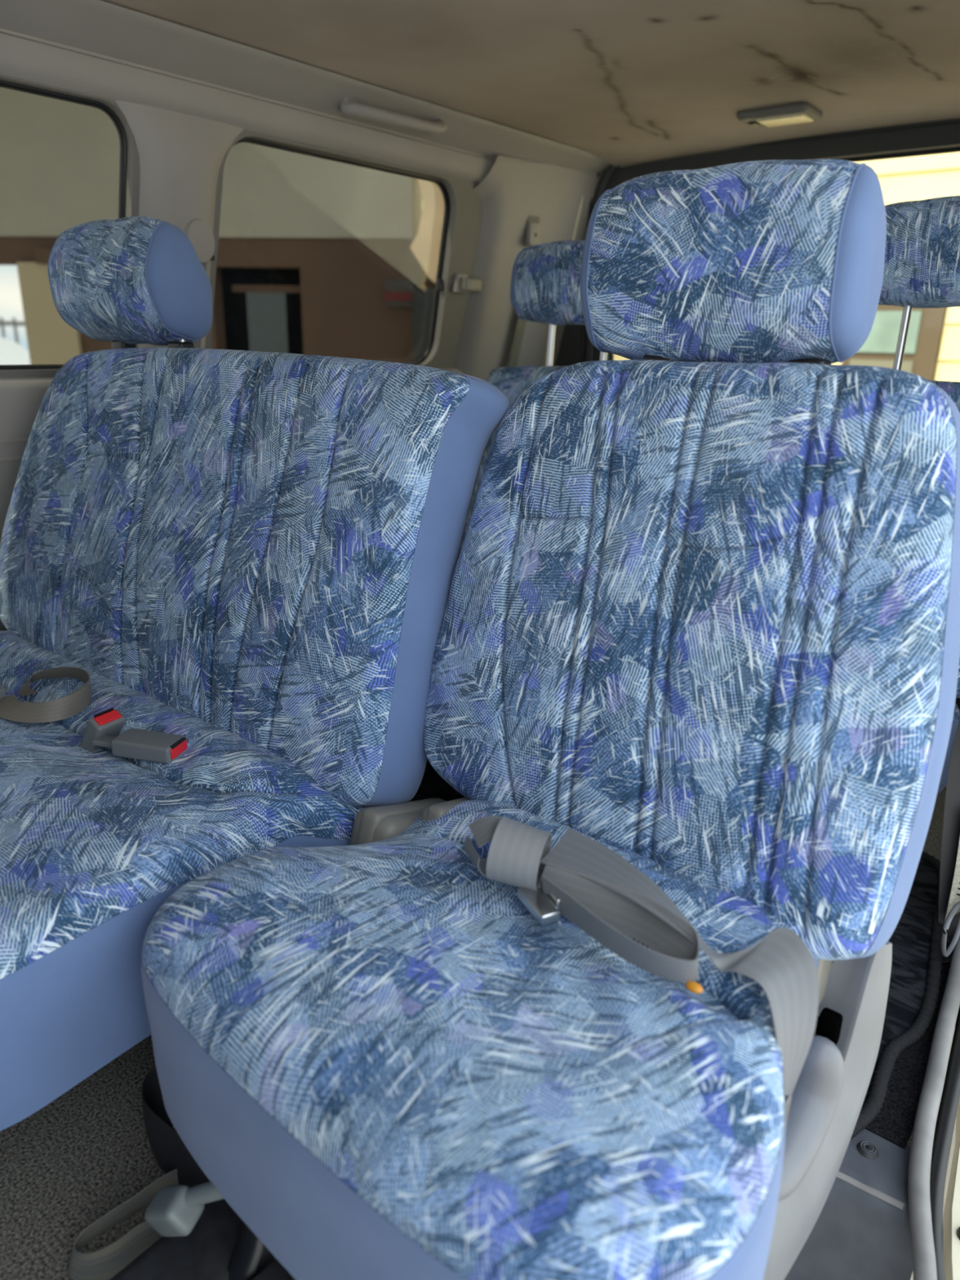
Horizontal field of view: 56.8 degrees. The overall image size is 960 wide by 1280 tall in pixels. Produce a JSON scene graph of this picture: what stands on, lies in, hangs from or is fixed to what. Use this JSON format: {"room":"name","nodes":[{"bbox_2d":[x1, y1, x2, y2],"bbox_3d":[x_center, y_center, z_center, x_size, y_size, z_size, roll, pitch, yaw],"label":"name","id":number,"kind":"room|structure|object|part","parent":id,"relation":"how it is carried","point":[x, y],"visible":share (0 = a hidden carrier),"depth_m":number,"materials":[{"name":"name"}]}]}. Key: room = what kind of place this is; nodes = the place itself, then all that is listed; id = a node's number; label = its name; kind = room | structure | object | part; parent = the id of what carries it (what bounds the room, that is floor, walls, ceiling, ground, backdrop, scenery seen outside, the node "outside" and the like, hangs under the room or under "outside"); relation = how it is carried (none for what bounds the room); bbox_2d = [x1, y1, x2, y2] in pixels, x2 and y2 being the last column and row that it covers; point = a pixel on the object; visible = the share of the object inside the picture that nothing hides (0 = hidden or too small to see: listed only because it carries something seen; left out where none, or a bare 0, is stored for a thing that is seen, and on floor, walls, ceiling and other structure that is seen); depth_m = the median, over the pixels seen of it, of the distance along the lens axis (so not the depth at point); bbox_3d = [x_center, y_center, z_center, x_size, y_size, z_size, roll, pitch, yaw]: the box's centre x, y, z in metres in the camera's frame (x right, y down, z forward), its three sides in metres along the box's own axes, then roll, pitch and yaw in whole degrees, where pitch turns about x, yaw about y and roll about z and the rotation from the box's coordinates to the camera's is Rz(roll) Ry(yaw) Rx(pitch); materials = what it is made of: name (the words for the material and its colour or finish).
{"room":"vehicle interior","nodes":[
{"label":"vehicle interior","id":0,"kind":"room"},
{"bbox_2d":[0,74,482,377],"bbox_3d":[-1.307,-0.453,1.121,0.193,0.742,4.040,16,24,36],"label":"window frame","id":1,"kind":"structure","parent":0,"point":[465,219],"depth_m":2.38,"materials":[{"name":"grey plastic"}]},
{"bbox_2d":[0,80,127,369],"bbox_3d":[-1.284,-0.571,1.109,0.141,0.488,1.826,16,24,36],"label":"window","id":2,"kind":"structure","parent":1,"relation":"in","point":[120,129],"depth_m":1.67,"materials":[{"name":"black rubber"}]},
{"bbox_2d":[114,99,243,348],"bbox_3d":[-0.655,-0.690,1.896,0.203,0.755,0.305,16,24,36],"label":"trim","id":3,"kind":"structure","parent":1,"relation":"attached to","point":[181,155],"depth_m":1.74,"materials":[{"name":"grey plastic"}]},
{"bbox_2d":[182,217,214,348],"bbox_3d":[-0.609,-0.650,1.910,0.085,0.473,0.077,16,24,36],"label":"anchor","id":4,"kind":"object","parent":1,"relation":"attached to","point":[198,232],"visible":0.27,"depth_m":1.83,"materials":[{"name":"grey plastic"}]},
{"bbox_2d":[0,368,463,545],"bbox_3d":[-1.214,0.012,1.504,0.064,0.858,4.500,16,24,36],"label":"trim","id":5,"kind":"structure","parent":1,"relation":"attached to","point":[21,399],"depth_m":1.73,"materials":[{"name":"grey plastic"}]},
{"bbox_2d":[0,0,610,182],"bbox_3d":[-1.037,-0.865,1.069,0.118,0.116,4.500,16,24,36],"label":"trim","id":6,"kind":"structure","parent":1,"relation":"attached to","point":[100,48],"depth_m":1.74,"materials":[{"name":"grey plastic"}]},
{"bbox_2d":[234,137,450,364],"bbox_3d":[-0.347,-0.926,2.220,0.142,0.490,0.794,16,24,36],"label":"window","id":7,"kind":"structure","parent":1,"relation":"in","point":[246,140],"depth_m":2.31,"materials":[{"name":"black rubber"}]},
{"bbox_2d":[436,273,481,293],"bbox_3d":[-0.056,-1.010,2.516,0.146,0.050,0.044,-9,22,-28],"label":"latch","id":8,"kind":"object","parent":7,"relation":"attached to","point":[462,283],"depth_m":2.51,"materials":[{"name":"plastic"}]},
{"bbox_3d":[-0.024,-1.013,2.532,0.018,0.036,0.075,16,24,36],"label":"handle","id":9,"kind":"part","parent":8,"relation":"part of","materials":[{"name":"plastic"}]},
{"bbox_2d":[338,97,446,136],"bbox_3d":[-0.192,-1.201,2.037,0.089,0.050,0.318,16,24,36],"label":"grip","id":10,"kind":"object","parent":1,"relation":"attached to","point":[348,107],"visible":0.94,"depth_m":1.98,"materials":[{"name":"grey plastic"}]},
{"bbox_2d":[507,317,526,366],"bbox_3d":[0.105,-0.899,2.777,0.107,0.510,0.090,16,24,36],"label":"belt","id":11,"kind":"object","parent":1,"relation":"attached to","point":[521,325],"visible":0.25,"depth_m":2.77,"materials":[{"name":"grey fabric"}]},
{"bbox_2d":[456,155,602,380],"bbox_3d":[0.103,-0.981,2.757,0.255,0.881,0.566,17,24,39],"label":"trim","id":12,"kind":"structure","parent":1,"relation":"attached to","point":[514,189],"depth_m":2.62,"materials":[{"name":"grey plastic"}]},
{"bbox_2d":[524,215,539,246],"bbox_3d":[0.155,-1.201,2.603,0.019,0.088,0.062,16,24,36],"label":"socket","id":13,"kind":"object","parent":1,"relation":"attached to","point":[531,237],"visible":0.86,"depth_m":2.59,"materials":[{"name":"grey plastic"}]},
{"bbox_2d":[0,786,946,1279],"bbox_3d":[-0.503,0.625,1.127,1.960,0.030,4.540,16,24,36],"label":"floor","id":14,"kind":"structure","parent":0,"point":[68,1164],"depth_m":1.06,"materials":[{"name":"grey carpet"}]},
{"bbox_2d":[67,1168,178,1279],"bbox_3d":[-0.355,0.635,0.987,0.196,0.036,0.064,-14,24,-37],"label":"belt","id":15,"kind":"object","parent":14,"relation":"on","point":[104,1264],"visible":0.68,"depth_m":0.95,"materials":[{"name":"grey fabric"}]},
{"bbox_2d":[142,1067,209,1187],"bbox_3d":[-0.324,0.586,1.049,0.201,0.076,0.089,16,24,36],"label":"housing","id":16,"kind":"object","parent":14,"relation":"on","point":[170,1152],"visible":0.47,"depth_m":1.03,"materials":[{"name":"black plastic"}]},
{"bbox_2d":[0,216,509,1130],"bbox_3d":[-0.618,-0.044,1.280,1.162,1.126,0.842,16,24,36],"label":"seat","id":17,"kind":"object","parent":14,"relation":"on","point":[251,557],"visible":0.84,"depth_m":1.17,"materials":[{"name":"fabric"}]},
{"bbox_2d":[0,666,92,723],"bbox_3d":[-0.670,0.078,1.339,0.184,0.035,0.158,16,24,36],"label":"belt","id":18,"kind":"object","parent":17,"relation":"on","point":[11,708],"visible":0.99,"depth_m":1.30,"materials":[{"name":"grey fabric"}]},
{"bbox_2d":[79,707,125,751],"bbox_3d":[-0.538,0.150,1.250,0.077,0.119,0.046,12,21,28],"label":"belt buckle","id":19,"kind":"object","parent":17,"relation":"on","point":[110,722],"visible":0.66,"depth_m":1.22,"materials":[{"name":"grey plastic"}]},
{"bbox_2d":[91,728,186,764],"bbox_3d":[-0.462,0.140,1.198,0.131,0.024,0.046,6,19,13],"label":"belt buckle","id":20,"kind":"object","parent":17,"relation":"on","point":[135,744],"visible":1,"depth_m":1.18,"materials":[{"name":"grey plastic"}]},
{"bbox_3d":[-0.491,-0.590,1.466,0.024,0.179,0.119,16,24,36],"label":"headrest panel","id":21,"kind":"part","parent":17,"relation":"part of","materials":[{"name":"blue fabric"}]},
{"bbox_3d":[-0.509,-0.511,1.517,0.012,0.026,0.018,16,24,36],"label":"headrest post","id":22,"kind":"part","parent":17,"relation":"part of","materials":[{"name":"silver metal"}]},
{"bbox_2d":[0,631,373,978],"bbox_3d":[-0.680,0.162,1.251,1.018,0.090,0.597,16,24,36],"label":"cushion","id":23,"kind":"object","parent":17,"relation":"on","point":[87,838],"depth_m":1.08,"materials":[{"name":"fabric"}]},
{"bbox_3d":[-0.456,-0.177,1.436,1.054,0.559,0.300,16,24,36],"label":"backrest","id":24,"kind":"part","parent":17,"relation":"part of","materials":[{"name":"fabric"}]},
{"bbox_2d":[110,159,959,1279],"bbox_3d":[0.047,0.110,0.865,0.670,1.129,0.898,16,24,36],"label":"seat","id":25,"kind":"object","parent":14,"relation":"on","point":[700,624],"visible":0.95,"depth_m":0.87,"materials":[{"name":"fabric"}]},
{"bbox_3d":[-0.301,0.563,0.876,0.054,0.053,0.038,10,21,24],"label":"release knob","id":26,"kind":"part","parent":25,"relation":"part of","materials":[{"name":"plastic"}]},
{"bbox_3d":[-0.309,0.651,0.877,0.100,0.050,0.200,16,24,36],"label":"slide rail","id":27,"kind":"part","parent":25,"relation":"part of","materials":[{"name":"plastic"}]},
{"bbox_3d":[-0.255,0.537,0.864,0.123,0.080,0.020,4,19,9],"label":"slide release arm","id":28,"kind":"part","parent":25,"relation":"part of","materials":[{"name":"plastic"}]},
{"bbox_3d":[-0.135,0.670,0.817,0.220,0.050,0.060,16,24,36],"label":"slide rail","id":29,"kind":"part","parent":25,"relation":"part of","materials":[{"name":"black metal"}]},
{"bbox_2d":[142,799,796,1279],"bbox_3d":[0.014,0.310,0.894,0.635,0.108,0.527,16,24,36],"label":"cushion","id":30,"kind":"object","parent":25,"relation":"on","point":[520,1098],"depth_m":0.73,"materials":[{"name":"fabric"}]},
{"bbox_3d":[0.153,-0.452,1.096,0.024,0.181,0.112,16,24,36],"label":"headrest panel","id":31,"kind":"part","parent":25,"relation":"part of","materials":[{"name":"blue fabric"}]},
{"bbox_2d":[463,815,818,1132],"bbox_3d":[0.146,0.309,0.874,0.362,0.210,0.131,16,24,36],"label":"belt","id":32,"kind":"object","parent":25,"relation":"on","point":[581,880],"visible":0.97,"depth_m":0.84,"materials":[{"name":"grey fabric"}]},
{"bbox_3d":[0.228,-0.030,1.043,0.608,0.569,0.320,16,24,36],"label":"backrest","id":33,"kind":"part","parent":25,"relation":"part of","materials":[{"name":"fabric"}]},
{"bbox_2d":[684,981,703,994],"bbox_3d":[0.188,0.305,0.779,0.016,0.008,0.011,16,24,36],"label":"bead","id":34,"kind":"object","parent":25,"relation":"on","point":[694,987],"visible":1,"depth_m":0.78,"materials":[{"name":"orange plastic"}]},
{"bbox_3d":[0.308,0.468,0.870,0.053,0.119,0.162,16,24,36],"label":"recliner lever","id":35,"kind":"part","parent":25,"relation":"part of","materials":[{"name":"grey plastic"}]},
{"bbox_3d":[0.397,-0.385,0.915,0.024,0.186,0.113,16,24,36],"label":"headrest panel","id":36,"kind":"part","parent":25,"relation":"part of","materials":[{"name":"blue fabric"}]},
{"bbox_2d":[408,760,943,1138],"bbox_3d":[0.130,0.386,1.782,1.472,0.021,0.879,16,24,36],"label":"floor mat","id":37,"kind":"object","parent":14,"relation":"on","point":[913,992],"visible":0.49,"depth_m":1.41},
{"bbox_2d":[458,195,959,793],"bbox_3d":[0.354,-0.205,1.713,1.374,1.188,0.736,16,24,36],"label":"seat","id":38,"kind":"object","parent":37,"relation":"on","point":[922,263],"visible":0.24,"depth_m":1.57,"materials":[{"name":"fabric"}]},
{"bbox_3d":[0.102,-0.834,2.082,0.024,0.156,0.105,16,24,36],"label":"headrest panel","id":39,"kind":"part","parent":38,"relation":"part of","materials":[{"name":"blue fabric"}]},
{"bbox_3d":[0.166,-0.693,2.071,0.015,0.161,0.025,16,24,36],"label":"headrest post","id":40,"kind":"part","parent":38,"relation":"part of","materials":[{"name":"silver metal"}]},
{"bbox_3d":[0.279,-0.662,1.985,0.015,0.161,0.025,16,24,36],"label":"headrest post","id":41,"kind":"part","parent":38,"relation":"part of","materials":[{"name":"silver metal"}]},
{"bbox_3d":[0.498,-0.287,1.862,1.350,0.530,0.292,16,24,36],"label":"backrest","id":42,"kind":"part","parent":38,"relation":"part of","materials":[{"name":"fabric"}]},
{"bbox_3d":[0.765,-0.526,1.617,0.015,0.161,0.025,16,24,36],"label":"headrest post","id":43,"kind":"part","parent":38,"relation":"part of","materials":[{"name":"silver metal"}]},
{"bbox_2d":[937,720,959,962],"bbox_3d":[0.776,0.322,1.397,0.077,0.421,0.161,6,20,15],"label":"belt","id":44,"kind":"object","parent":38,"relation":"hanging from","point":[948,909],"visible":0.94,"depth_m":1.47,"materials":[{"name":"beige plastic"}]},
{"bbox_2d":[952,703,959,721],"bbox_3d":[0.235,0.034,1.755,1.230,0.050,0.520,16,24,36],"label":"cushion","id":45,"kind":"object","parent":38,"relation":"on","point":[956,717],"depth_m":1.56,"materials":[{"name":"fabric"}]},
{"bbox_2d":[784,1128,912,1279],"bbox_3d":[0.203,0.803,0.901,0.285,0.216,0.815,16,24,36],"label":"sill","id":46,"kind":"structure","parent":14,"relation":"attached to","point":[861,1231],"depth_m":1.06,"materials":[{"name":"plastic"}]},
{"bbox_2d":[856,1141,879,1159],"bbox_3d":[0.481,0.630,1.101,0.026,0.006,0.026,16,24,36],"label":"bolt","id":47,"kind":"object","parent":46,"relation":"attached to","point":[867,1149],"visible":1,"depth_m":1.10,"materials":[{"name":"plastic"}]},
{"bbox_2d":[864,941,957,1149],"bbox_3d":[0.669,0.545,1.378,0.142,0.004,0.620,16,24,36],"label":"trim","id":48,"kind":"structure","parent":14,"relation":"on","point":[895,1122],"depth_m":1.19,"materials":[{"name":"carpet"}]},
{"bbox_2d":[907,936,959,1279],"bbox_3d":[0.644,0.499,1.183,0.067,0.240,0.941,12,22,28],"label":"trim","id":49,"kind":"structure","parent":14,"relation":"on","point":[923,1255],"depth_m":1.10,"materials":[{"name":"plastic"}]},
{"bbox_2d":[929,1005,959,1279],"bbox_3d":[0.658,0.508,1.173,0.061,0.237,0.900,12,22,28],"label":"trim","id":50,"kind":"structure","parent":49,"relation":"attached to","point":[948,1108],"depth_m":1.11,"materials":[{"name":"black rubber"}]},
{"bbox_2d":[103,0,959,167],"bbox_3d":[-0.368,-0.744,0.549,1.603,0.055,4.510,16,24,36],"label":"ceiling","id":51,"kind":"structure","parent":0,"point":[621,82],"depth_m":1.77,"materials":[{"name":"fabric"}]},
{"bbox_2d":[737,102,822,127],"bbox_3d":[0.732,-1.280,2.171,0.175,0.026,0.115,16,24,36],"label":"recessed light","id":52,"kind":"object","parent":51,"relation":"in","point":[802,112],"visible":1,"depth_m":2.14,"materials":[{"name":"white plastic"}]},
{"bbox_2d":[748,121,759,126],"bbox_3d":[0.683,-1.287,2.210,0.018,0.010,0.030,16,24,36],"label":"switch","id":53,"kind":"object","parent":52,"relation":"attached to","point":[752,123],"depth_m":2.20,"materials":[{"name":"black plastic"}]},
{"bbox_2d":[554,121,959,710],"bbox_3d":[0.947,-0.629,2.534,1.940,1.490,0.045,16,24,36],"label":"door frame","id":54,"kind":"structure","parent":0,"point":[944,135],"depth_m":2.37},
{"bbox_2d":[542,195,583,365],"bbox_3d":[0.254,-0.958,2.912,0.024,1.042,0.173,-16,25,-41],"label":"trim","id":55,"kind":"structure","parent":54,"relation":"attached to","point":[579,213],"depth_m":2.77,"materials":[{"name":"beige paint"}]},
{"bbox_2d":[580,172,599,362],"bbox_3d":[0.989,-0.935,2.347,1.680,0.804,0.012,16,24,36],"label":"trim","id":56,"kind":"structure","parent":54,"relation":"attached to","point":[590,209],"depth_m":2.88,"materials":[{"name":"grey plastic"}]},
{"bbox_2d":[584,118,959,361],"bbox_3d":[0.994,-0.939,2.352,1.660,0.787,0.018,16,24,36],"label":"trim","id":57,"kind":"structure","parent":54,"relation":"attached to","point":[610,170],"depth_m":2.36,"materials":[{"name":"grey plastic"}]},
{"bbox_2d":[608,146,959,360],"bbox_3d":[1.025,-0.958,2.384,1.545,0.632,0.020,16,24,36],"label":"window","id":58,"kind":"structure","parent":54,"relation":"in","point":[955,149],"depth_m":2.25,"materials":[{"name":"black rubber"}]},
{"label":"outside","id":59,"kind":"structure","parent":0,"visible":0},
{"bbox_2d":[910,1027,955,1279],"bbox_3d":[1.852,0.680,2.702,60.000,0.060,60.000,16,24,36],"label":"ground","id":60,"kind":"structure","parent":59,"point":[951,1154],"depth_m":1.66,"materials":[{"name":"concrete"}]},
{"bbox_2d":[0,317,25,343],"bbox_3d":[-7.551,-3.955,13.197,6.015,1.600,0.050,4,19,8],"label":"railing","id":61,"kind":"object","parent":60,"relation":"on","point":[2,323],"visible":0.05,"depth_m":12.85,"materials":[{"name":"silver metal"}]},
{"bbox_3d":[-7.530,-4.636,12.964,6.000,0.060,0.050,4,19,8],"label":"rail","id":62,"kind":"part","parent":61,"relation":"part of","materials":[{"name":"silver metal"}]},
{"bbox_2d":[0,337,30,364],"bbox_3d":[-6.634,-3.024,10.838,4.286,1.359,1.680,5,19,10],"label":"car","id":63,"kind":"object","parent":60,"relation":"on","point":[11,353],"visible":0.05,"depth_m":10.95,"materials":[{"name":"white paint"}]},
{"bbox_2d":[0,87,435,364],"bbox_3d":[-4.446,-2.043,3.858,8.121,4.100,3.680,4,19,8],"label":"building","id":64,"kind":"structure","parent":60,"relation":"on","point":[315,256],"depth_m":4.97,"materials":[{"name":"beige paint"}]},
{"bbox_3d":[-2.537,-1.383,5.584,0.330,1.810,0.290,4,19,8],"label":"post","id":65,"kind":"part","parent":64,"relation":"part of","materials":[{"name":"beige paint"}]},
{"bbox_3d":[-1.262,-1.313,5.472,0.530,1.800,0.080,4,19,8],"label":"door","id":66,"kind":"part","parent":64,"relation":"part of","materials":[{"name":"paint"}]},
{"bbox_3d":[-1.240,-2.044,5.167,0.420,0.040,0.020,4,19,8],"label":"door rail","id":67,"kind":"part","parent":64,"relation":"part of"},
{"bbox_3d":[-1.264,-1.331,5.415,0.240,1.470,0.005,4,19,8],"label":"door pane","id":68,"kind":"part","parent":64,"relation":"part of","materials":[{"name":"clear glass"}]},
{"bbox_2d":[412,286,435,362],"bbox_3d":[-0.316,-1.114,5.098,0.130,1.700,0.100,4,19,8],"label":"downpipe","id":69,"kind":"object","parent":64,"relation":"attached to","point":[423,297],"visible":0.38,"depth_m":4.83,"materials":[{"name":"metal"}]},
{"bbox_2d":[409,179,444,283],"bbox_3d":[-0.226,-2.457,4.704,0.265,1.100,0.160,4,19,8],"label":"wall panel","id":70,"kind":"object","parent":64,"relation":"attached to","point":[425,246],"visible":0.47,"depth_m":4.72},
{"bbox_2d":[422,151,959,382],"bbox_3d":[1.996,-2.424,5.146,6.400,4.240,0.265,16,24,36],"label":"house","id":71,"kind":"structure","parent":60,"relation":"on","point":[932,346],"depth_m":4.84,"materials":[{"name":"yellow"}]},
{"bbox_3d":[2.266,-1.347,5.102,0.340,0.500,0.020,16,24,36],"label":"panel","id":72,"kind":"part","parent":71,"relation":"part of","materials":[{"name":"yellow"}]},
{"bbox_3d":[1.304,-0.237,1.545,0.050,1.620,1.220,16,24,36],"label":"wall","id":73,"kind":"structure","parent":0,"visible":0},
{"bbox_2d":[942,1097,959,1279],"bbox_3d":[0.745,0.710,1.098,0.350,0.100,0.980,16,24,36],"label":"trim","id":74,"kind":"structure","parent":73,"relation":"attached to","point":[951,1219],"depth_m":1.05,"materials":[{"name":"beige paint"}]},
{"bbox_2d":[955,1226,959,1239],"bbox_3d":[0.558,0.678,1.012,0.025,0.009,0.025,16,24,36],"label":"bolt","id":75,"kind":"object","parent":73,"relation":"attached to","point":[957,1232],"visible":1,"depth_m":1.01,"materials":[{"name":"grey metal"}]}
]}

